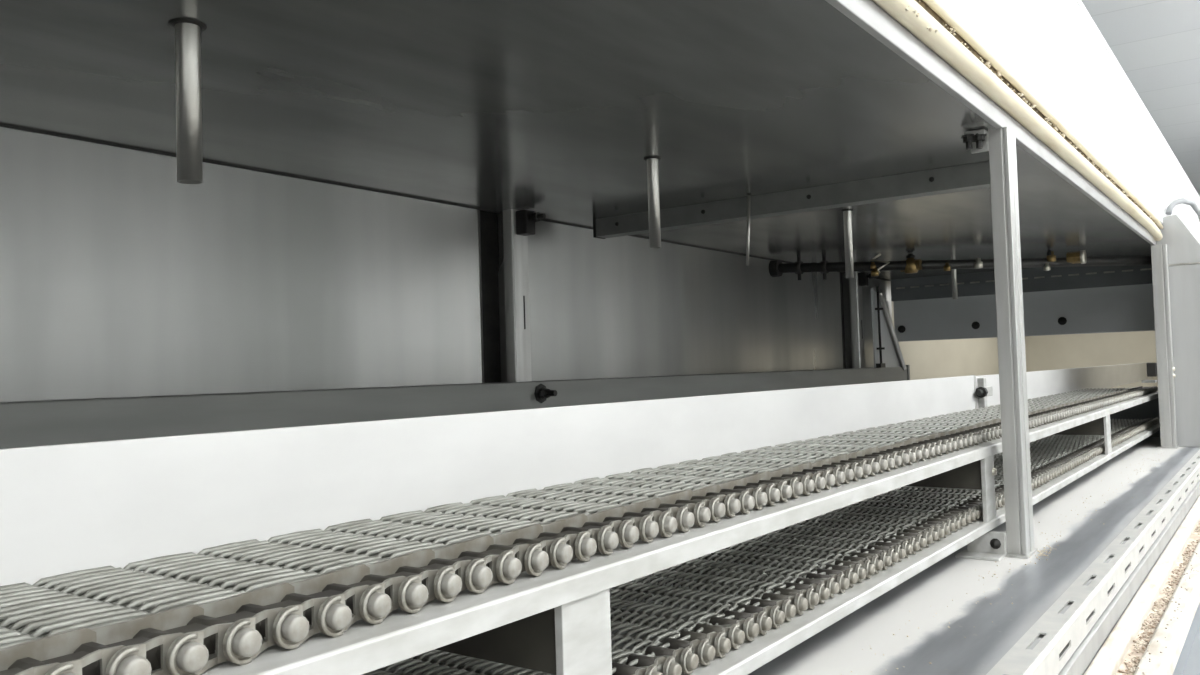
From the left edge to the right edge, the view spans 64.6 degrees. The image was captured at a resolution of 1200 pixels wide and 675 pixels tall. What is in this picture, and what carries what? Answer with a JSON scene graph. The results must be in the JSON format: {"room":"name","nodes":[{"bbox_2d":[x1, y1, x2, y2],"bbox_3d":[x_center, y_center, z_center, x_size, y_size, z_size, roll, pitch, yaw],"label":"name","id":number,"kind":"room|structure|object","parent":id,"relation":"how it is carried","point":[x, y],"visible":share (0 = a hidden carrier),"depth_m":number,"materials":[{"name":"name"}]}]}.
{"room":"processing plant","nodes":[
{"label":"processing plant","id":0,"kind":"room"},
{"bbox_2d":[0,127,891,401],"bbox_3d":[-0.542,0.062,2.251,0.100,0.809,7.000,-3,-3,36],"label":"wall","id":1,"kind":"structure","parent":0,"point":[120,277],"depth_m":2.06,"materials":[{"name":"silver metal"}]},
{"bbox_2d":[0,365,909,448],"bbox_3d":[-0.461,0.192,2.126,0.163,0.178,6.875,-3,-3,36],"label":"wall ledge","id":2,"kind":"object","parent":1,"relation":"attached to","point":[66,421],"visible":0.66,"depth_m":1.97,"materials":[{"name":"grey metal"}]},
{"bbox_2d":[503,209,545,381],"bbox_3d":[-0.195,-0.113,2.535,0.138,0.460,0.064,-3,-3,36],"label":"post","id":3,"kind":"object","parent":2,"relation":"on","point":[517,224],"visible":0.99,"depth_m":2.53,"materials":[{"name":"silver metal"}]},
{"bbox_2d":[849,272,876,367],"bbox_3d":[1.260,-0.085,4.531,0.138,0.460,0.064,-3,-3,36],"label":"post","id":4,"kind":"object","parent":2,"relation":"on","point":[860,279],"visible":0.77,"depth_m":4.53,"materials":[{"name":"silver metal"}]},
{"bbox_2d":[871,286,906,369],"bbox_3d":[1.434,-0.040,4.686,0.045,0.409,0.380,-3,-3,36],"label":"gusset plate","id":5,"kind":"object","parent":2,"relation":"on","point":[887,352],"visible":1,"depth_m":4.63,"materials":[{"name":"grey metal"}]},
{"bbox_2d":[480,211,845,382],"bbox_3d":[0.457,0.079,3.564,0.036,0.809,2.584,-3,-3,36],"label":"trim","id":6,"kind":"structure","parent":1,"relation":"attached to","point":[488,221],"depth_m":2.57,"materials":[{"name":"black metal"}]},
{"bbox_2d":[0,0,1156,279],"bbox_3d":[0.737,-0.371,2.965,1.406,0.030,9.650,-3,-3,36],"label":"ceiling","id":7,"kind":"structure","parent":0,"point":[556,109],"depth_m":1.56,"materials":[{"name":"silver metal"}]},
{"bbox_2d":[168,18,206,183],"bbox_3d":[-0.502,-0.286,1.160,0.044,0.194,0.044,-3,-3,36],"label":"tube","id":8,"kind":"object","parent":7,"relation":"hanging from","point":[188,31],"visible":1,"depth_m":1.15,"materials":[{"name":"silver metal"}]},
{"bbox_2d":[644,156,660,248],"bbox_3d":[0.112,-0.279,1.970,0.036,0.187,0.036,-3,-3,36],"label":"tube","id":9,"kind":"object","parent":7,"relation":"hanging from","point":[652,161],"visible":1,"depth_m":1.96,"materials":[{"name":"silver metal"}]},
{"bbox_2d":[746,194,750,265],"bbox_3d":[0.378,-0.274,2.418,0.022,0.182,0.012,-3,-3,36],"label":"hanging rod","id":10,"kind":"object","parent":7,"relation":"hanging from","point":[748,195],"visible":1,"depth_m":2.42,"materials":[{"name":"silver metal"}]},
{"bbox_2d":[593,161,990,238],"bbox_3d":[0.446,-0.340,2.431,1.115,0.053,0.054,-3,-3,36],"label":"crossbeam","id":11,"kind":"object","parent":7,"relation":"attached to","point":[973,176],"visible":0.9,"depth_m":2.35,"materials":[{"name":"grey metal"}]},
{"bbox_2d":[841,209,853,277],"bbox_3d":[0.709,-0.267,2.711,0.034,0.194,0.034,-3,-3,36],"label":"tube","id":12,"kind":"object","parent":7,"relation":"hanging from","point":[847,214],"visible":1,"depth_m":2.70,"materials":[{"name":"silver metal"}]},
{"bbox_2d":[890,275,951,300],"bbox_3d":[1.666,-0.254,4.925,0.314,0.115,0.016,-3,-3,36],"label":"plate","id":13,"kind":"object","parent":7,"relation":"hanging from","point":[931,287],"depth_m":4.92,"materials":[{"name":"metal"}]},
{"bbox_2d":[951,269,957,298],"bbox_3d":[1.547,-0.252,4.148,0.032,0.170,0.032,-3,-3,36],"label":"tube","id":14,"kind":"object","parent":7,"relation":"hanging from","point":[953,271],"visible":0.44,"depth_m":4.14,"materials":[{"name":"silver metal"}]},
{"bbox_2d":[769,249,1151,279],"bbox_3d":[1.457,-0.297,3.819,1.576,0.098,0.100,-2,-2,-2],"label":"pipe","id":15,"kind":"object","parent":7,"relation":"attached to","point":[777,268],"visible":0.99,"depth_m":3.81,"materials":[{"name":"black metal"}]},
{"bbox_2d":[871,254,889,272],"bbox_3d":[1.125,-0.297,3.801,0.076,0.084,0.033,-3,-3,36],"label":"wire","id":16,"kind":"object","parent":15,"relation":"attached to","point":[878,255],"visible":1,"depth_m":3.79,"materials":[{"name":"grey metal"}]},
{"bbox_2d":[957,271,994,296],"bbox_3d":[1.887,-0.267,4.764,0.181,0.115,0.016,-3,-3,36],"label":"plate","id":17,"kind":"object","parent":7,"relation":"hanging from","point":[983,283],"depth_m":4.76,"materials":[{"name":"metal"}]},
{"bbox_2d":[1022,265,1152,291],"bbox_3d":[2.284,-0.289,4.474,0.551,0.115,0.016,-3,-3,36],"label":"plate","id":18,"kind":"object","parent":7,"relation":"hanging from","point":[1057,278],"depth_m":4.48,"materials":[{"name":"metal"}]},
{"bbox_2d":[440,437,1199,674],"bbox_3d":[0.826,0.458,2.869,1.547,0.020,9.620,-3,-3,36],"label":"floor","id":19,"kind":"structure","parent":0,"point":[836,649],"depth_m":1.49,"materials":[{"name":"metal"}]},
{"bbox_2d":[151,391,1159,674],"bbox_3d":[0.658,0.292,1.948,0.314,0.157,5.930,-3,-3,36],"label":"frame","id":20,"kind":"object","parent":19,"relation":"on","point":[557,621],"visible":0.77,"depth_m":0.82,"materials":[{"name":"metal"}]},
{"bbox_2d":[0,375,976,586],"bbox_3d":[-0.334,0.146,0.878,0.014,0.121,5.008,-3,-3,36],"label":"panel","id":21,"kind":"object","parent":20,"relation":"attached to","point":[65,508],"visible":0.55,"depth_m":0.97,"materials":[{"name":"white metal"}]},
{"bbox_2d":[0,386,1157,674],"bbox_3d":[0.741,0.202,2.086,0.294,0.030,5.596,-3,-3,36],"label":"conveyor belt","id":22,"kind":"object","parent":20,"relation":"on","point":[183,609],"visible":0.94,"depth_m":0.77,"materials":[{"name":"metal"}]},
{"bbox_2d":[362,418,1159,674],"bbox_3d":[0.762,0.344,2.107,0.298,0.027,5.532,-3,-3,36],"label":"conveyor belt","id":23,"kind":"object","parent":20,"relation":"on","point":[842,547],"visible":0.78,"depth_m":1.31,"materials":[{"name":"metal"}]},
{"bbox_2d":[975,362,1152,407],"bbox_3d":[2.492,0.203,4.731,0.050,0.117,4.615,-3,-3,36],"label":"panel","id":24,"kind":"object","parent":20,"relation":"attached to","point":[1046,382],"visible":0.75,"depth_m":4.08,"materials":[{"name":"white metal"}]},
{"bbox_2d":[955,127,1037,560],"bbox_3d":[0.742,0.008,1.819,0.117,0.809,0.134,-3,-3,36],"label":"support post","id":25,"kind":"object","parent":19,"relation":"on","point":[1000,143],"visible":0.97,"depth_m":1.79,"materials":[{"name":"silver metal"}]},
{"bbox_2d":[841,455,1160,674],"bbox_3d":[1.153,0.416,2.285,0.168,0.005,3.261,-3,-3,36],"label":"crumbs","id":26,"kind":"object","parent":19,"relation":"on","point":[1042,552],"visible":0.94,"depth_m":1.80,"materials":[{"name":"beige food"}]},
{"bbox_2d":[1110,398,1159,436],"bbox_3d":[2.414,0.356,4.368,0.294,0.197,0.020,-3,-3,36],"label":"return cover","id":27,"kind":"object","parent":19,"relation":"on","point":[1150,409],"visible":0.07,"depth_m":4.32,"materials":[{"name":"metal"}]},
{"bbox_2d":[1151,244,1178,448],"bbox_3d":[2.250,0.034,3.793,0.073,0.809,0.072,-3,-3,36],"label":"support post","id":28,"kind":"object","parent":19,"relation":"on","point":[1159,253],"visible":1,"depth_m":3.77,"materials":[{"name":"silver metal"}]},
{"bbox_2d":[1141,363,1156,382],"bbox_3d":[2.185,0.140,3.780,0.048,0.078,0.085,-3,-3,36],"label":"bracket","id":29,"kind":"object","parent":28,"relation":"attached to","point":[1151,367],"depth_m":3.78,"materials":[{"name":"black metal"}]},
{"bbox_2d":[1156,214,1199,446],"bbox_3d":[3.293,-0.013,5.042,0.238,0.930,3.173,-3,-3,36],"label":"end post","id":30,"kind":"object","parent":19,"relation":"on","point":[1183,247],"visible":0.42,"depth_m":3.79,"materials":[{"name":"grey metal"}]},
{"bbox_2d":[1166,198,1199,221],"bbox_3d":[2.434,-0.477,3.929,0.259,0.194,0.031,-1,-2,-26],"label":"power cable","id":31,"kind":"object","parent":30,"relation":"on","point":[1173,203],"visible":1,"depth_m":3.91,"materials":[{"name":"grey plastic"}]},
{"bbox_2d":[891,301,998,379],"bbox_3d":[2.839,0.086,5.739,1.315,0.809,2.620,-3,-3,36],"label":"wall","id":32,"kind":"structure","parent":0,"point":[927,359],"depth_m":5.88,"materials":[{"name":"beige paint"}]},
{"bbox_2d":[0,124,889,280],"bbox_3d":[-0.513,-0.342,2.236,0.005,0.004,7.000,-3,-3,36],"label":"trim","id":33,"kind":"structure","parent":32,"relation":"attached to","point":[1,125],"depth_m":2.04,"materials":[{"name":"black metal"}]},
{"bbox_2d":[893,284,1154,341],"bbox_3d":[2.053,-0.114,4.671,1.230,0.218,0.032,-3,-3,36],"label":"plate","id":34,"kind":"object","parent":32,"relation":"attached to","point":[1127,308],"visible":0.78,"depth_m":4.61,"materials":[{"name":"grey metal"}]},
{"bbox_2d":[871,0,1199,241],"bbox_3d":[1.260,-0.626,3.731,1.502,0.385,11.500,-3,-3,36],"label":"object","id":35,"kind":"structure","parent":0,"point":[1055,48],"depth_m":2.44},
{"bbox_2d":[825,0,1155,244],"bbox_3d":[0.348,-0.424,1.244,0.012,0.037,6.410,-3,-3,36],"label":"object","id":36,"kind":"structure","parent":35,"relation":"attached to","point":[866,14],"depth_m":1.58,"materials":[{"name":"metal"}]},
{"bbox_2d":[872,0,1163,240],"bbox_3d":[0.530,-0.457,1.466,0.040,0.076,5.782,-3,-3,36],"label":"hood gasket","id":37,"kind":"object","parent":35,"relation":"attached to","point":[948,46],"visible":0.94,"depth_m":1.73,"materials":[{"name":"beige rubber"}]},
{"bbox_2d":[905,1,1157,225],"bbox_3d":[1.080,-0.452,2.204,0.016,0.046,3.785,-3,-3,36],"label":"scraps","id":38,"kind":"object","parent":37,"relation":"on","point":[987,63],"visible":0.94,"depth_m":1.87,"materials":[{"name":"beige food"}]},
{"bbox_2d":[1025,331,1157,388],"bbox_3d":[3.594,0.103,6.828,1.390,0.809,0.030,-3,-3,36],"label":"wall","id":39,"kind":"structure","parent":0,"point":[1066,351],"depth_m":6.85,"materials":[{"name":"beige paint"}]},
{"bbox_2d":[1081,0,1199,195],"bbox_3d":[2.898,-1.566,4.098,6.400,0.050,16.000,-3,-3,36],"label":"ceiling","id":40,"kind":"structure","parent":0,"point":[1156,43],"depth_m":5.12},
{"bbox_2d":[1083,495,1199,674],"bbox_3d":[1.510,0.948,2.382,0.150,0.888,9.650,-3,-3,36],"label":"wall","id":41,"kind":"structure","parent":0,"point":[1188,663],"depth_m":1.53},
{"bbox_2d":[986,450,1199,674],"bbox_3d":[0.670,0.433,1.362,0.045,0.082,5.800,-3,-3,36],"label":"strip","id":42,"kind":"object","parent":41,"relation":"attached to","point":[1085,635],"visible":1,"depth_m":1.54,"materials":[{"name":"metal"}]},
{"bbox_2d":[1084,496,1199,674],"bbox_3d":[0.729,0.477,1.318,0.098,0.021,5.800,-3,-3,36],"label":"sill gasket","id":43,"kind":"structure","parent":41,"relation":"on","point":[1113,653],"depth_m":1.61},
{"bbox_2d":[1118,522,1199,674],"bbox_3d":[1.313,0.484,2.105,0.057,0.019,3.258,-3,-3,36],"label":"crumbs","id":44,"kind":"object","parent":43,"relation":"on","point":[1155,621],"visible":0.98,"depth_m":1.64,"materials":[{"name":"beige food"}]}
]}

